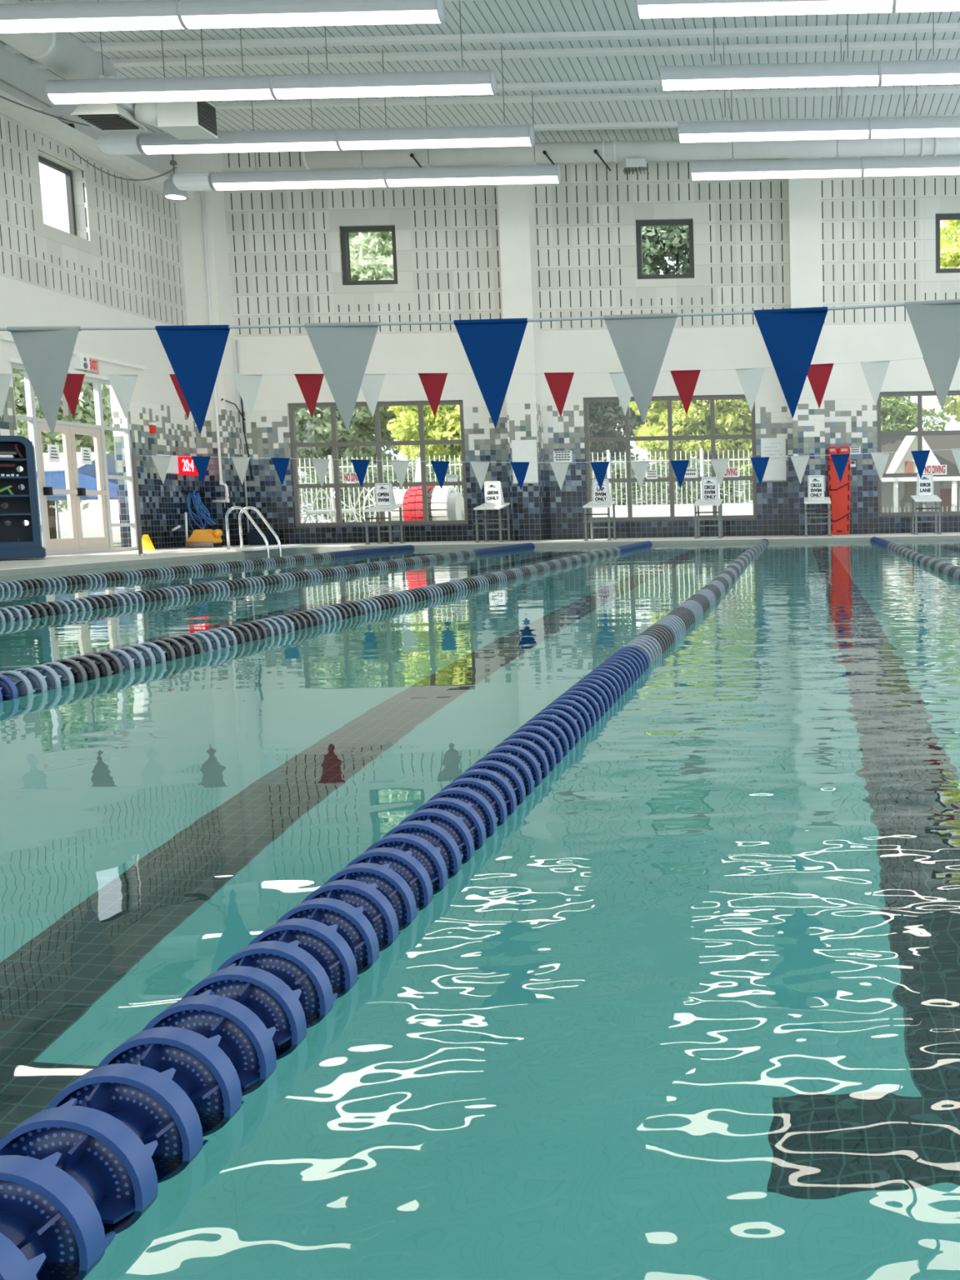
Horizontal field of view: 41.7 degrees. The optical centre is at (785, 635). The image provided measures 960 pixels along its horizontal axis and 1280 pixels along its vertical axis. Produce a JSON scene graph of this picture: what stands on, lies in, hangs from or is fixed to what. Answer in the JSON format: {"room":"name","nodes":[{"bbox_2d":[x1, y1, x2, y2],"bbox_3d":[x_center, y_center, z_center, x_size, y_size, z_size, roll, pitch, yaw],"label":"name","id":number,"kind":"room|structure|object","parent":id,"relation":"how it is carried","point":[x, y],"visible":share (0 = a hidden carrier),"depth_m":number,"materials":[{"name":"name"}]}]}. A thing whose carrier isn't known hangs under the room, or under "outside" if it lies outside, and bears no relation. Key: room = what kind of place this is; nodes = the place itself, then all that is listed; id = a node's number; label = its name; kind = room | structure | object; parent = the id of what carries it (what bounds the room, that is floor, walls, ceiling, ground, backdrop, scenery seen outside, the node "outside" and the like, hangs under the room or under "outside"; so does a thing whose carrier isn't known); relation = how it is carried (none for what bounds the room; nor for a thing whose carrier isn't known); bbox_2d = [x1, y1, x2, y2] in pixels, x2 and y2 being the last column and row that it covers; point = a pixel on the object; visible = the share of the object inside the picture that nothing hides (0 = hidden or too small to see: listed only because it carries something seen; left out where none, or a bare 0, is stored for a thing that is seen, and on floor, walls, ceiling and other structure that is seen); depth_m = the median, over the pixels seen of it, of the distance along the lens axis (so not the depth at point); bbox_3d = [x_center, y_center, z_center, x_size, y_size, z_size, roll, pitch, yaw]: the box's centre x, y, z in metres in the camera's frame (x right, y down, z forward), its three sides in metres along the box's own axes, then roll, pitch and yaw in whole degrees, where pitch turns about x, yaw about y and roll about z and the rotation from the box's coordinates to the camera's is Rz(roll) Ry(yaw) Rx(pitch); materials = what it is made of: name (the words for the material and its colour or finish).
{"room":"indoor swimming pool","nodes":[
{"label":"indoor swimming pool","id":0,"kind":"room"},
{"bbox_2d":[56,529,121,547],"bbox_3d":[0.458,-3.442,39.856,120.000,0.300,100.000,-1,6,1],"label":"floor","id":1,"kind":"structure","parent":0,"point":[88,533],"depth_m":55.62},
{"bbox_2d":[12,368,114,538],"bbox_3d":[-20.340,-6.602,32.054,6.732,8.366,6.950,-3,6,-16],"label":"leafy tree","id":2,"kind":"object","parent":1,"relation":"on","point":[85,410],"visible":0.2,"depth_m":31.04,"materials":[{"name":"green plant"}]},
{"bbox_2d":[20,451,118,538],"bbox_3d":[-17.190,-3.207,28.413,2.400,2.250,3.000,-1,6,1],"label":"awning","id":3,"kind":"object","parent":1,"relation":"on","point":[55,475],"visible":0.23,"depth_m":27.80,"materials":[{"name":"blue fabric"}]},
{"bbox_2d":[300,482,376,523],"bbox_3d":[-10.361,-2.760,27.122,1.981,1.408,0.238,-3,6,-18],"label":"reel","id":4,"kind":"object","parent":1,"relation":"on","point":[331,511],"visible":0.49,"depth_m":27.09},
{"bbox_2d":[294,406,400,522],"bbox_3d":[-13.267,-6.382,35.078,4.700,7.046,3.895,-1,6,-2],"label":"leafy tree","id":5,"kind":"object","parent":1,"relation":"on","point":[317,428],"visible":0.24,"depth_m":34.44,"materials":[{"name":"green plant"}]},
{"bbox_2d":[297,455,463,522],"bbox_3d":[-10.748,-3.698,32.106,6.824,2.229,0.978,-1,6,1],"label":"hedge","id":6,"kind":"object","parent":1,"relation":"on","point":[452,470],"visible":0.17,"depth_m":31.95,"materials":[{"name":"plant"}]},
{"bbox_2d":[348,231,438,460],"bbox_3d":[-13.072,-11.501,44.339,9.647,15.276,6.892,-1,6,1],"label":"leafy tree","id":7,"kind":"object","parent":1,"relation":"on","point":[371,259],"visible":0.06,"depth_m":41.55,"materials":[{"name":"green plant"}]},
{"bbox_2d":[363,485,464,520],"bbox_3d":[-8.270,-2.796,27.301,2.563,1.368,1.240,-1,6,1],"label":"reel","id":8,"kind":"object","parent":1,"relation":"on","point":[446,504],"visible":0.45,"depth_m":26.85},
{"bbox_2d":[386,404,462,478],"bbox_3d":[-9.129,-6.341,33.763,4.840,7.092,4.158,2,7,30],"label":"leafy tree","id":9,"kind":"object","parent":1,"relation":"on","point":[446,425],"visible":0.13,"depth_m":32.79,"materials":[{"name":"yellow plant"}]},
{"bbox_2d":[297,448,751,523],"bbox_3d":[-6.963,-3.627,30.869,14.470,2.210,0.070,-1,6,1],"label":"picket fence","id":10,"kind":"object","parent":1,"relation":"on","point":[331,467],"visible":0.22,"depth_m":30.81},
{"bbox_2d":[588,401,651,476],"bbox_3d":[-5.699,-7.338,36.958,4.232,8.283,3.866,-2,6,-5],"label":"leafy tree","id":11,"kind":"object","parent":1,"relation":"on","point":[608,415],"visible":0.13,"depth_m":36.26,"materials":[{"name":"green plant"}]},
{"bbox_2d":[641,225,689,500],"bbox_3d":[-4.120,-11.603,47.168,8.390,14.571,6.709,-1,6,1],"label":"leafy tree","id":12,"kind":"object","parent":1,"relation":"on","point":[674,238],"visible":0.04,"depth_m":44.85,"materials":[{"name":"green plant"}]},
{"bbox_2d":[590,455,752,505],"bbox_3d":[-3.662,-3.769,32.019,7.455,2.137,0.980,-1,6,1],"label":"fence","id":13,"kind":"object","parent":1,"relation":"on","point":[612,464],"visible":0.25,"depth_m":31.78,"materials":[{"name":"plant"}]},
{"bbox_2d":[591,502,753,517],"bbox_3d":[-3.358,-2.903,30.201,6.600,0.780,0.200,-1,6,1],"label":"wall","id":14,"kind":"structure","parent":1,"relation":"on","point":[655,510],"depth_m":30.07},
{"bbox_2d":[618,399,751,471],"bbox_3d":[-2.252,-6.175,33.954,4.816,6.479,3.656,-3,6,-20],"label":"leafy tree","id":15,"kind":"object","parent":1,"relation":"on","point":[733,416],"visible":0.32,"depth_m":33.03,"materials":[{"name":"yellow plant"}]},
{"bbox_2d":[880,395,951,431],"bbox_3d":[3.127,-9.117,48.865,6.519,9.019,5.183,-3,6,-21],"label":"leafy tree","id":16,"kind":"object","parent":1,"relation":"on","point":[897,413],"visible":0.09,"depth_m":47.23,"materials":[{"name":"green plant"}]},
{"bbox_2d":[880,427,959,512],"bbox_3d":[7.598,-5.575,41.714,14.300,3.300,8.900,-1,6,1],"label":"house","id":17,"kind":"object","parent":1,"relation":"on","point":[897,492],"visible":0.38,"depth_m":39.66,"materials":[{"name":"grey"}]},
{"bbox_2d":[937,219,959,423],"bbox_3d":[8.828,-11.741,49.434,7.350,13.912,5.375,-1,6,1],"label":"leafy tree","id":18,"kind":"object","parent":1,"relation":"on","point":[950,256],"visible":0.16,"depth_m":48.69,"materials":[{"name":"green plant"}]},
{"bbox_2d":[0,111,201,555],"bbox_3d":[-12.124,-4.188,9.137,0.340,8.250,30.780,-1,6,1],"label":"wall","id":19,"kind":"structure","parent":0,"point":[123,265],"depth_m":21.02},
{"bbox_2d":[38,155,76,235],"bbox_3d":[-12.128,-7.217,19.638,0.080,1.160,1.260,-1,6,1],"label":"window","id":20,"kind":"structure","parent":19,"relation":"in","point":[68,175],"depth_m":20.18,"materials":[{"name":"black metal"}]},
{"bbox_2d":[7,357,109,380],"bbox_3d":[-11.794,-4.365,19.809,0.050,0.060,3.350,-1,6,1],"label":"trim","id":21,"kind":"structure","parent":19,"relation":"attached to","point":[9,359],"depth_m":19.85,"materials":[{"name":"white paint"}]},
{"bbox_2d":[0,335,145,369],"bbox_3d":[-11.788,-4.686,19.901,0.070,0.060,3.900,-1,6,1],"label":"trim","id":22,"kind":"structure","parent":19,"relation":"attached to","point":[6,338],"depth_m":20.60,"materials":[{"name":"white paint"}]},
{"bbox_2d":[10,362,138,555],"bbox_3d":[-11.867,-2.856,19.964,0.090,2.970,3.200,-1,6,1],"label":"door frame","id":23,"kind":"structure","parent":19,"relation":"in","point":[31,418],"depth_m":20.57,"materials":[{"name":"grey metal"}]},
{"bbox_2d":[36,422,79,551],"bbox_3d":[-11.821,-2.371,19.406,0.160,2.100,0.870,-1,6,1],"label":"door","id":24,"kind":"structure","parent":23,"relation":"attached to","point":[72,543],"depth_m":19.62,"materials":[{"name":"white metal"}]},
{"bbox_2d":[47,444,60,462],"bbox_3d":[-11.869,-2.947,19.346,0.008,0.280,0.280,-1,6,1],"label":"paper notice","id":25,"kind":"object","parent":24,"relation":"attached to","point":[53,450],"visible":1,"depth_m":19.33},
{"bbox_2d":[69,426,109,550],"bbox_3d":[-11.811,-2.464,20.286,0.160,2.100,0.860,-1,6,1],"label":"door","id":26,"kind":"structure","parent":23,"relation":"attached to","point":[90,543],"depth_m":20.38,"materials":[{"name":"white metal"}]},
{"bbox_2d":[80,447,92,464],"bbox_3d":[-11.860,-3.040,20.226,0.008,0.280,0.280,-1,6,1],"label":"paper notice","id":27,"kind":"object","parent":26,"relation":"attached to","point":[86,452],"visible":1,"depth_m":20.22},
{"bbox_2d":[72,353,99,373],"bbox_3d":[-11.748,-4.567,20.094,0.140,0.260,0.620,-1,6,1],"label":"exit sign","id":28,"kind":"object","parent":19,"relation":"attached to","point":[81,362],"visible":1,"depth_m":19.93,"materials":[{"name":"white plastic"}]},
{"bbox_2d":[72,353,89,370],"bbox_3d":[-11.751,-4.558,19.914,0.140,0.240,0.260,-1,6,1],"label":"lamp","id":29,"kind":"object","parent":28,"relation":"attached to","point":[81,362],"depth_m":19.83,"materials":[{"name":"white plastic"}]},
{"bbox_2d":[0,42,177,177],"bbox_3d":[-12.010,-7.575,8.337,0.020,0.750,29.900,-1,6,1],"label":"trim","id":30,"kind":"structure","parent":19,"relation":"attached to","point":[15,68],"depth_m":19.00,"materials":[{"name":"grey paint"}]},
{"bbox_2d":[0,89,194,200],"bbox_3d":[-11.861,-7.056,8.390,0.300,0.300,29.900,-1,6,1],"label":"trim","id":31,"kind":"structure","parent":19,"relation":"attached to","point":[47,125],"depth_m":19.58,"materials":[{"name":"white paint"}]},
{"bbox_2d":[155,453,199,475],"bbox_3d":[-11.717,-3.279,23.005,0.085,0.370,1.380,-1,6,1],"label":"clock","id":32,"kind":"object","parent":19,"relation":"attached to","point":[178,465],"visible":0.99,"depth_m":23.05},
{"bbox_2d":[181,489,215,530],"bbox_3d":[-11.442,-2.403,23.199,0.503,0.847,1.343,-5,7,-30],"label":"bundle","id":33,"kind":"object","parent":19,"relation":"hanging from","point":[193,492],"visible":0.98,"depth_m":23.36,"materials":[{"name":"blue plastic"}]},
{"bbox_2d":[0,357,938,418],"bbox_3d":[-3.397,-2.354,11.053,17.000,0.713,0.038,-1,6,1],"label":"pennant line","id":34,"kind":"object","parent":19,"relation":"attached to","point":[123,385],"visible":0.8,"depth_m":11.05,"materials":[{"name":"multicoloured plastic"}]},
{"bbox_2d":[3,22,959,53],"bbox_3d":[-1.608,-9.115,18.064,20.580,0.090,0.150,-1,6,1],"label":"ceiling beam","id":35,"kind":"structure","parent":19,"relation":"attached to","point":[938,27],"depth_m":18.07,"materials":[{"name":"white metal"}]},
{"bbox_2d":[30,39,959,69],"bbox_3d":[-1.600,-9.183,18.710,20.580,0.090,0.150,-1,6,1],"label":"trim","id":36,"kind":"structure","parent":19,"relation":"attached to","point":[921,44],"depth_m":18.72,"materials":[{"name":"white metal"}]},
{"bbox_2d":[154,115,954,133],"bbox_3d":[-1.560,-9.560,22.290,20.580,0.090,0.150,-1,6,1],"label":"trim","id":37,"kind":"structure","parent":19,"relation":"attached to","point":[666,124],"depth_m":22.28,"materials":[{"name":"white metal"}]},
{"bbox_2d":[497,80,661,91],"bbox_3d":[-1.584,-9.335,20.152,20.580,0.090,0.150,-1,6,1],"label":"trim","id":38,"kind":"structure","parent":19,"relation":"attached to","point":[633,83],"depth_m":20.15,"materials":[{"name":"white metal"}]},
{"bbox_2d":[209,85,959,109],"bbox_3d":[-1.577,-9.398,20.749,20.580,0.090,0.150,-1,6,1],"label":"trim","id":39,"kind":"structure","parent":19,"relation":"attached to","point":[934,89],"depth_m":20.75,"materials":[{"name":"white metal"}]},
{"bbox_2d":[0,0,959,152],"bbox_3d":[-1.875,-8.235,8.586,20.900,0.150,30.760,-1,6,1],"label":"ceiling","id":40,"kind":"structure","parent":0,"point":[480,16],"depth_m":19.30,"materials":[{"name":"metal"}]},
{"bbox_2d":[162,153,188,200],"bbox_3d":[-10.969,-8.588,21.341,0.430,1.490,0.430,-1,6,1],"label":"lamp","id":41,"kind":"object","parent":40,"relation":"hanging from","point":[171,192],"visible":0.8,"depth_m":21.29,"materials":[{"name":"grey metal"}]},
{"bbox_2d":[155,28,217,139],"bbox_3d":[-8.811,-8.183,17.498,0.600,1.570,0.600,-1,6,1],"label":"ceiling vent","id":42,"kind":"object","parent":40,"relation":"in","point":[184,120],"visible":0.8,"depth_m":17.30,"materials":[{"name":"metal"}]},
{"bbox_2d":[0,0,158,127],"bbox_3d":[-9.690,-6.687,6.057,1.159,0.933,23.232,-1,6,1],"label":"air duct","id":43,"kind":"object","parent":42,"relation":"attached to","point":[60,52],"visible":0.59,"depth_m":16.13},
{"bbox_2d":[70,103,147,132],"bbox_3d":[-9.753,-7.469,17.202,0.700,0.185,0.760,-1,6,1],"label":"diffuser","id":44,"kind":"object","parent":43,"relation":"attached to","point":[103,117],"visible":0.99,"depth_m":17.04,"materials":[{"name":"metal"}]},
{"bbox_2d":[196,101,217,136],"bbox_3d":[-8.511,-7.636,17.553,0.020,0.400,0.540,-1,6,1],"label":"grille","id":45,"kind":"object","parent":42,"relation":"attached to","point":[206,122],"depth_m":17.54,"materials":[{"name":"metal"}]},
{"bbox_2d":[0,0,446,33],"bbox_3d":[-7.057,-7.822,13.856,6.094,1.488,0.316,-1,6,1],"label":"linear light","id":46,"kind":"object","parent":40,"relation":"hanging from","point":[144,15],"visible":1,"depth_m":13.79,"materials":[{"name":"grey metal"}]},
{"bbox_2d":[18,0,478,3],"bbox_3d":[-1.624,-8.958,16.572,20.580,0.090,0.150,-1,6,1],"label":"trim","id":47,"kind":"structure","parent":40,"relation":"hanging from","point":[51,1],"depth_m":16.65,"materials":[{"name":"white metal"}]},
{"bbox_2d":[44,0,497,104],"bbox_3d":[-7.030,-8.075,16.253,6.094,1.488,0.316,-1,6,1],"label":"linear light","id":48,"kind":"object","parent":40,"relation":"hanging from","point":[243,86],"visible":1,"depth_m":16.20,"materials":[{"name":"grey metal"}]},
{"bbox_2d":[97,46,534,155],"bbox_3d":[-7.338,-8.313,18.574,6.762,1.488,0.316,-1,6,1],"label":"linear light","id":49,"kind":"object","parent":40,"relation":"hanging from","point":[385,138],"visible":0.98,"depth_m":18.52,"materials":[{"name":"grey metal"}]},
{"bbox_2d":[173,97,561,191],"bbox_3d":[-7.284,-8.538,20.702,6.702,1.488,0.316,-1,6,1],"label":"linear light","id":50,"kind":"object","parent":40,"relation":"hanging from","point":[534,173],"visible":0.98,"depth_m":20.65,"materials":[{"name":"grey metal"}]},
{"bbox_2d":[635,0,959,18],"bbox_3d":[1.261,-7.960,13.749,5.994,1.488,0.316,-1,6,1],"label":"linear light","id":51,"kind":"object","parent":40,"relation":"hanging from","point":[645,8],"visible":1,"depth_m":13.74,"materials":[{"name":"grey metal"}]},
{"bbox_2d":[659,11,959,91],"bbox_3d":[1.288,-8.212,16.146,5.994,1.488,0.316,-1,6,1],"label":"linear light","id":52,"kind":"object","parent":40,"relation":"hanging from","point":[933,71],"visible":1,"depth_m":16.09,"materials":[{"name":"grey metal"}]},
{"bbox_2d":[677,37,959,142],"bbox_3d":[1.314,-8.456,18.463,5.994,1.488,0.316,-1,6,1],"label":"linear light","id":53,"kind":"object","parent":40,"relation":"hanging from","point":[725,131],"visible":0.96,"depth_m":18.41,"materials":[{"name":"grey metal"}]},
{"bbox_2d":[689,86,959,180],"bbox_3d":[1.338,-8.680,20.591,5.994,1.488,0.316,-1,6,1],"label":"linear light","id":54,"kind":"object","parent":40,"relation":"hanging from","point":[904,165],"visible":0.97,"depth_m":20.54,"materials":[{"name":"grey metal"}]},
{"bbox_2d":[0,298,959,434],"bbox_3d":[-0.958,-1.079,4.623,9.000,0.539,0.036,-1,6,1],"label":"pennant line","id":55,"kind":"object","parent":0,"point":[194,353],"visible":1,"depth_m":4.62,"materials":[{"name":"grey plastic"}]},
{"bbox_2d":[0,532,959,576],"bbox_3d":[-1.586,-0.307,9.267,20.600,0.230,30.460,-1,6,1],"label":"floor","id":56,"kind":"structure","parent":0,"point":[105,557],"depth_m":21.92,"materials":[{"name":"tile"}]},
{"bbox_2d":[0,435,46,559],"bbox_3d":[-11.181,-1.957,17.031,0.930,1.730,0.650,-5,7,-30],"label":"equipment rack","id":57,"kind":"object","parent":56,"relation":"on","point":[24,504],"visible":0.99,"depth_m":17.20,"materials":[{"name":"blue plastic"}]},
{"bbox_2d":[131,453,145,555],"bbox_3d":[-9.900,-1.987,18.203,0.140,1.540,0.140,-1,6,1],"label":"pole","id":58,"kind":"object","parent":56,"relation":"on","point":[133,455],"visible":1,"depth_m":18.18,"materials":[{"name":"metal"}]},
{"bbox_2d":[135,448,959,490],"bbox_3d":[-2.258,-2.532,18.061,15.299,0.653,0.038,-1,6,1],"label":"pennant line","id":59,"kind":"object","parent":58,"relation":"hanging from","point":[920,457],"visible":1,"depth_m":18.08,"materials":[{"name":"white fabric"}]},
{"bbox_2d":[185,528,222,547],"bbox_3d":[-11.082,-1.848,22.774,0.616,0.339,0.425,-1,6,1],"label":"robot","id":60,"kind":"object","parent":56,"relation":"on","point":[203,538],"visible":1,"depth_m":22.63,"materials":[{"name":"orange plastic"}]},
{"bbox_2d":[225,506,281,555],"bbox_3d":[-9.015,-1.351,20.256,0.765,1.674,0.580,-1,6,1],"label":"pool ladder","id":61,"kind":"object","parent":56,"relation":"attached to","point":[242,509],"visible":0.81,"depth_m":20.00,"materials":[{"name":"metal"}]},
{"bbox_2d":[247,530,275,545],"bbox_3d":[-10.657,-1.976,24.256,0.430,0.280,0.380,-1,6,1],"label":"storage bin","id":62,"kind":"object","parent":56,"relation":"on","point":[255,538],"visible":0.86,"depth_m":24.08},
{"bbox_2d":[235,544,303,551],"bbox_3d":[-8.910,-1.514,20.655,0.300,0.050,2.000,-1,6,1],"label":"ledge","id":63,"kind":"object","parent":56,"relation":"on","point":[286,546],"visible":1,"depth_m":20.32,"materials":[{"name":"white ceramic"}]},
{"bbox_2d":[362,504,404,544],"bbox_3d":[-7.817,-2.156,23.215,0.530,0.754,0.850,-1,6,1],"label":"starting block","id":64,"kind":"object","parent":56,"relation":"on","point":[374,508],"visible":0.92,"depth_m":22.93,"materials":[{"name":"metal"}]},
{"bbox_2d":[374,483,395,506],"bbox_3d":[-7.787,-2.720,23.208,0.310,0.462,0.265,-1,6,1],"label":"sign","id":65,"kind":"object","parent":64,"relation":"on","point":[384,495],"visible":1,"depth_m":23.08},
{"bbox_2d":[0,539,959,1279],"bbox_3d":[-0.445,-0.514,10.711,17.150,0.001,22.600,-1,6,1],"label":"pool water","id":66,"kind":"object","parent":56,"relation":"in","point":[691,1010],"visible":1,"depth_m":1.81,"materials":[{"name":"liquid"}]},
{"bbox_2d":[0,544,414,591],"bbox_3d":[-6.938,-0.899,15.365,0.182,0.146,13.394,-1,6,1],"label":"lane rope","id":67,"kind":"object","parent":66,"relation":"on","point":[13,585],"visible":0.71,"depth_m":13.39,"materials":[{"name":"plastic"}]},
{"bbox_2d":[0,542,534,622],"bbox_3d":[-4.768,-0.752,13.597,0.182,0.146,16.894,-1,6,1],"label":"lane line","id":68,"kind":"object","parent":66,"relation":"on","point":[13,613],"visible":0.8,"depth_m":9.80,"materials":[{"name":"plastic"}]},
{"bbox_2d":[0,540,652,702],"bbox_3d":[-2.635,-0.631,12.077,0.182,0.146,19.894,-1,6,1],"label":"lane line","id":69,"kind":"object","parent":66,"relation":"on","point":[49,675],"visible":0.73,"depth_m":5.72,"materials":[{"name":"plastic"}]},
{"bbox_2d":[0,538,768,1279],"bbox_3d":[-0.522,-0.557,11.015,0.182,0.146,21.974,-1,6,1],"label":"lane line","id":70,"kind":"object","parent":66,"relation":"on","point":[82,1162],"visible":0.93,"depth_m":1.30,"materials":[{"name":"plastic"}]},
{"bbox_2d":[870,536,959,580],"bbox_3d":[1.518,-0.830,13.267,0.182,0.146,17.394,-1,6,1],"label":"lane line","id":71,"kind":"object","parent":66,"relation":"on","point":[952,571],"visible":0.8,"depth_m":12.54,"materials":[{"name":"plastic"}]},
{"bbox_2d":[473,502,511,542],"bbox_3d":[-5.698,-2.191,23.188,0.530,0.754,0.850,-1,6,1],"label":"starting block","id":72,"kind":"object","parent":56,"relation":"on","point":[482,507],"visible":0.94,"depth_m":22.88,"materials":[{"name":"metal"}]},
{"bbox_2d":[484,480,504,505],"bbox_3d":[-5.667,-2.755,23.181,0.310,0.462,0.265,-1,6,1],"label":"sign","id":73,"kind":"object","parent":72,"relation":"on","point":[493,489],"visible":1,"depth_m":23.05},
{"bbox_2d":[582,501,617,540],"bbox_3d":[-3.608,-2.226,23.161,0.530,0.754,0.850,-1,6,1],"label":"starting block","id":74,"kind":"object","parent":56,"relation":"on","point":[590,504],"visible":0.93,"depth_m":22.86,"materials":[{"name":"metal"}]},
{"bbox_2d":[591,479,610,503],"bbox_3d":[-3.578,-2.790,23.154,0.310,0.462,0.265,-1,6,1],"label":"sign","id":75,"kind":"object","parent":74,"relation":"on","point":[602,495],"visible":0.95,"depth_m":23.03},
{"bbox_2d":[693,498,724,538],"bbox_3d":[-1.499,-2.260,23.134,0.530,0.754,0.850,-1,6,1],"label":"starting block","id":76,"kind":"object","parent":56,"relation":"on","point":[698,503],"visible":0.98,"depth_m":22.83,"materials":[{"name":"metal"}]},
{"bbox_2d":[701,476,719,501],"bbox_3d":[-1.468,-2.825,23.127,0.310,0.462,0.265,-1,6,1],"label":"sign","id":77,"kind":"object","parent":76,"relation":"on","point":[709,486],"visible":1,"depth_m":23.00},
{"bbox_2d":[804,497,831,537],"bbox_3d":[0.611,-2.295,23.106,0.530,0.754,0.850,-1,6,1],"label":"starting block","id":78,"kind":"object","parent":56,"relation":"on","point":[827,500],"visible":0.98,"depth_m":22.78,"materials":[{"name":"metal"}]},
{"bbox_2d":[808,475,824,499],"bbox_3d":[0.581,-2.858,23.100,0.310,0.462,0.265,-1,6,1],"label":"sign","id":79,"kind":"object","parent":78,"relation":"on","point":[815,482],"visible":1,"depth_m":22.97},
{"bbox_2d":[827,448,850,534],"bbox_3d":[1.075,-2.887,24.011,0.455,1.715,0.076,-1,6,1],"label":"board","id":80,"kind":"object","parent":56,"relation":"on","point":[839,493],"visible":0.91,"depth_m":24.02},
{"bbox_2d":[911,494,942,534],"bbox_3d":[2.710,-2.330,23.079,0.530,0.754,0.850,-1,6,1],"label":"starting block","id":81,"kind":"object","parent":56,"relation":"on","point":[935,499],"visible":0.95,"depth_m":22.77,"materials":[{"name":"metal"}]},
{"bbox_2d":[915,473,933,497],"bbox_3d":[2.681,-2.893,23.073,0.310,0.462,0.265,-1,6,1],"label":"sign","id":82,"kind":"object","parent":81,"relation":"on","point":[924,488],"visible":0.99,"depth_m":22.95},
{"bbox_2d":[221,151,959,544],"bbox_3d":[-1.637,-5.953,24.149,20.900,8.250,0.320,-1,6,1],"label":"wall","id":83,"kind":"structure","parent":0,"point":[284,246],"depth_m":23.94,"materials":[{"name":"paint"}]},
{"bbox_2d":[177,152,246,546],"bbox_3d":[-11.473,-5.646,23.859,0.630,7.850,0.580,-1,6,1],"label":"column","id":84,"kind":"structure","parent":83,"relation":"attached to","point":[190,211],"depth_m":23.68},
{"bbox_2d":[200,191,229,507],"bbox_3d":[-11.343,-5.609,23.530,0.337,6.160,0.074,-1,6,1],"label":"drain pipe","id":85,"kind":"object","parent":83,"relation":"attached to","point":[221,482],"visible":0.94,"depth_m":23.58,"materials":[{"name":"white metal"}]},
{"bbox_2d":[235,339,249,544],"bbox_3d":[-11.053,-3.902,24.279,0.034,4.120,0.034,-1,6,1],"label":"conduit","id":86,"kind":"object","parent":83,"relation":"attached to","point":[236,341],"visible":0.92,"depth_m":24.25,"materials":[{"name":"grey metal"}]},
{"bbox_2d":[340,225,397,284],"bbox_3d":[-8.363,-7.622,24.003,1.130,1.160,0.110,-1,6,1],"label":"window","id":87,"kind":"structure","parent":83,"relation":"in","point":[390,228],"depth_m":23.96,"materials":[{"name":"grey metal"}]},
{"bbox_2d":[288,400,468,527],"bbox_3d":[-8.314,-3.498,24.417,3.580,2.510,0.090,-1,6,1],"label":"window","id":88,"kind":"structure","parent":83,"relation":"in","point":[335,444],"depth_m":24.38,"materials":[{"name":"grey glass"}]},
{"bbox_2d":[496,164,547,540],"bbox_3d":[-5.254,-5.749,23.779,0.590,7.850,0.580,-1,6,1],"label":"pillar","id":89,"kind":"structure","parent":83,"relation":"attached to","point":[516,202],"depth_m":23.56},
{"bbox_2d":[301,136,959,169],"bbox_3d":[-0.339,-9.296,22.777,17.760,0.410,0.410,-1,6,1],"label":"ceiling beam","id":90,"kind":"structure","parent":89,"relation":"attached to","point":[615,151],"depth_m":22.67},
{"bbox_2d":[622,158,648,174],"bbox_3d":[-2.859,-8.945,22.782,0.470,0.230,0.280,-1,6,1],"label":"air register","id":91,"kind":"object","parent":90,"relation":"attached to","point":[633,165],"visible":1,"depth_m":22.65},
{"bbox_2d":[511,440,537,484],"bbox_3d":[-5.192,-3.444,23.702,0.500,0.860,0.050,-1,6,1],"label":"whiteboard","id":92,"kind":"object","parent":83,"relation":"attached to","point":[522,451],"visible":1,"depth_m":23.69,"materials":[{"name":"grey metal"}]},
{"bbox_2d":[553,450,572,462],"bbox_3d":[-4.538,-3.630,24.259,0.380,0.230,0.008,-1,6,1],"label":"notice sign","id":93,"kind":"object","parent":83,"relation":"attached to","point":[558,455],"visible":0.97,"depth_m":24.26,"materials":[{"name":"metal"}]},
{"bbox_2d":[635,219,694,279],"bbox_3d":[-2.414,-7.722,23.936,1.150,1.160,0.090,-1,6,1],"label":"window","id":94,"kind":"structure","parent":83,"relation":"in","point":[639,224],"depth_m":23.89,"materials":[{"name":"grey metal"}]},
{"bbox_2d":[583,394,757,522],"bbox_3d":[-2.345,-3.597,24.340,3.480,2.510,0.090,-1,6,1],"label":"window","id":95,"kind":"structure","parent":83,"relation":"in","point":[713,437],"depth_m":24.29,"materials":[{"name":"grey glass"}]},
{"bbox_2d":[760,437,786,481],"bbox_3d":[-0.251,-3.559,24.198,0.510,0.870,0.050,-1,6,1],"label":"whiteboard","id":96,"kind":"object","parent":83,"relation":"attached to","point":[775,447],"visible":0.91,"depth_m":24.20,"materials":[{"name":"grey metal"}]},
{"bbox_2d":[788,157,826,535],"bbox_3d":[0.425,-5.843,23.705,0.630,7.850,0.580,-1,6,1],"label":"pillar","id":97,"kind":"structure","parent":83,"relation":"attached to","point":[804,193],"depth_m":23.34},
{"bbox_2d":[876,390,959,516],"bbox_3d":[3.603,-3.695,24.263,3.500,2.510,0.090,-1,6,1],"label":"window","id":98,"kind":"structure","parent":83,"relation":"in","point":[919,433],"depth_m":24.20,"materials":[{"name":"grey metal"}]},
{"bbox_2d":[923,464,946,475],"bbox_3d":[3.028,-3.356,24.240,0.480,0.200,0.010,-1,6,1],"label":"notice sign","id":99,"kind":"object","parent":98,"relation":"attached to","point":[940,469],"visible":0.98,"depth_m":24.24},
{"bbox_2d":[935,213,959,273],"bbox_3d":[3.555,-7.821,23.859,1.150,1.160,0.090,-1,6,1],"label":"window","id":100,"kind":"structure","parent":83,"relation":"in","point":[939,217],"depth_m":23.82,"materials":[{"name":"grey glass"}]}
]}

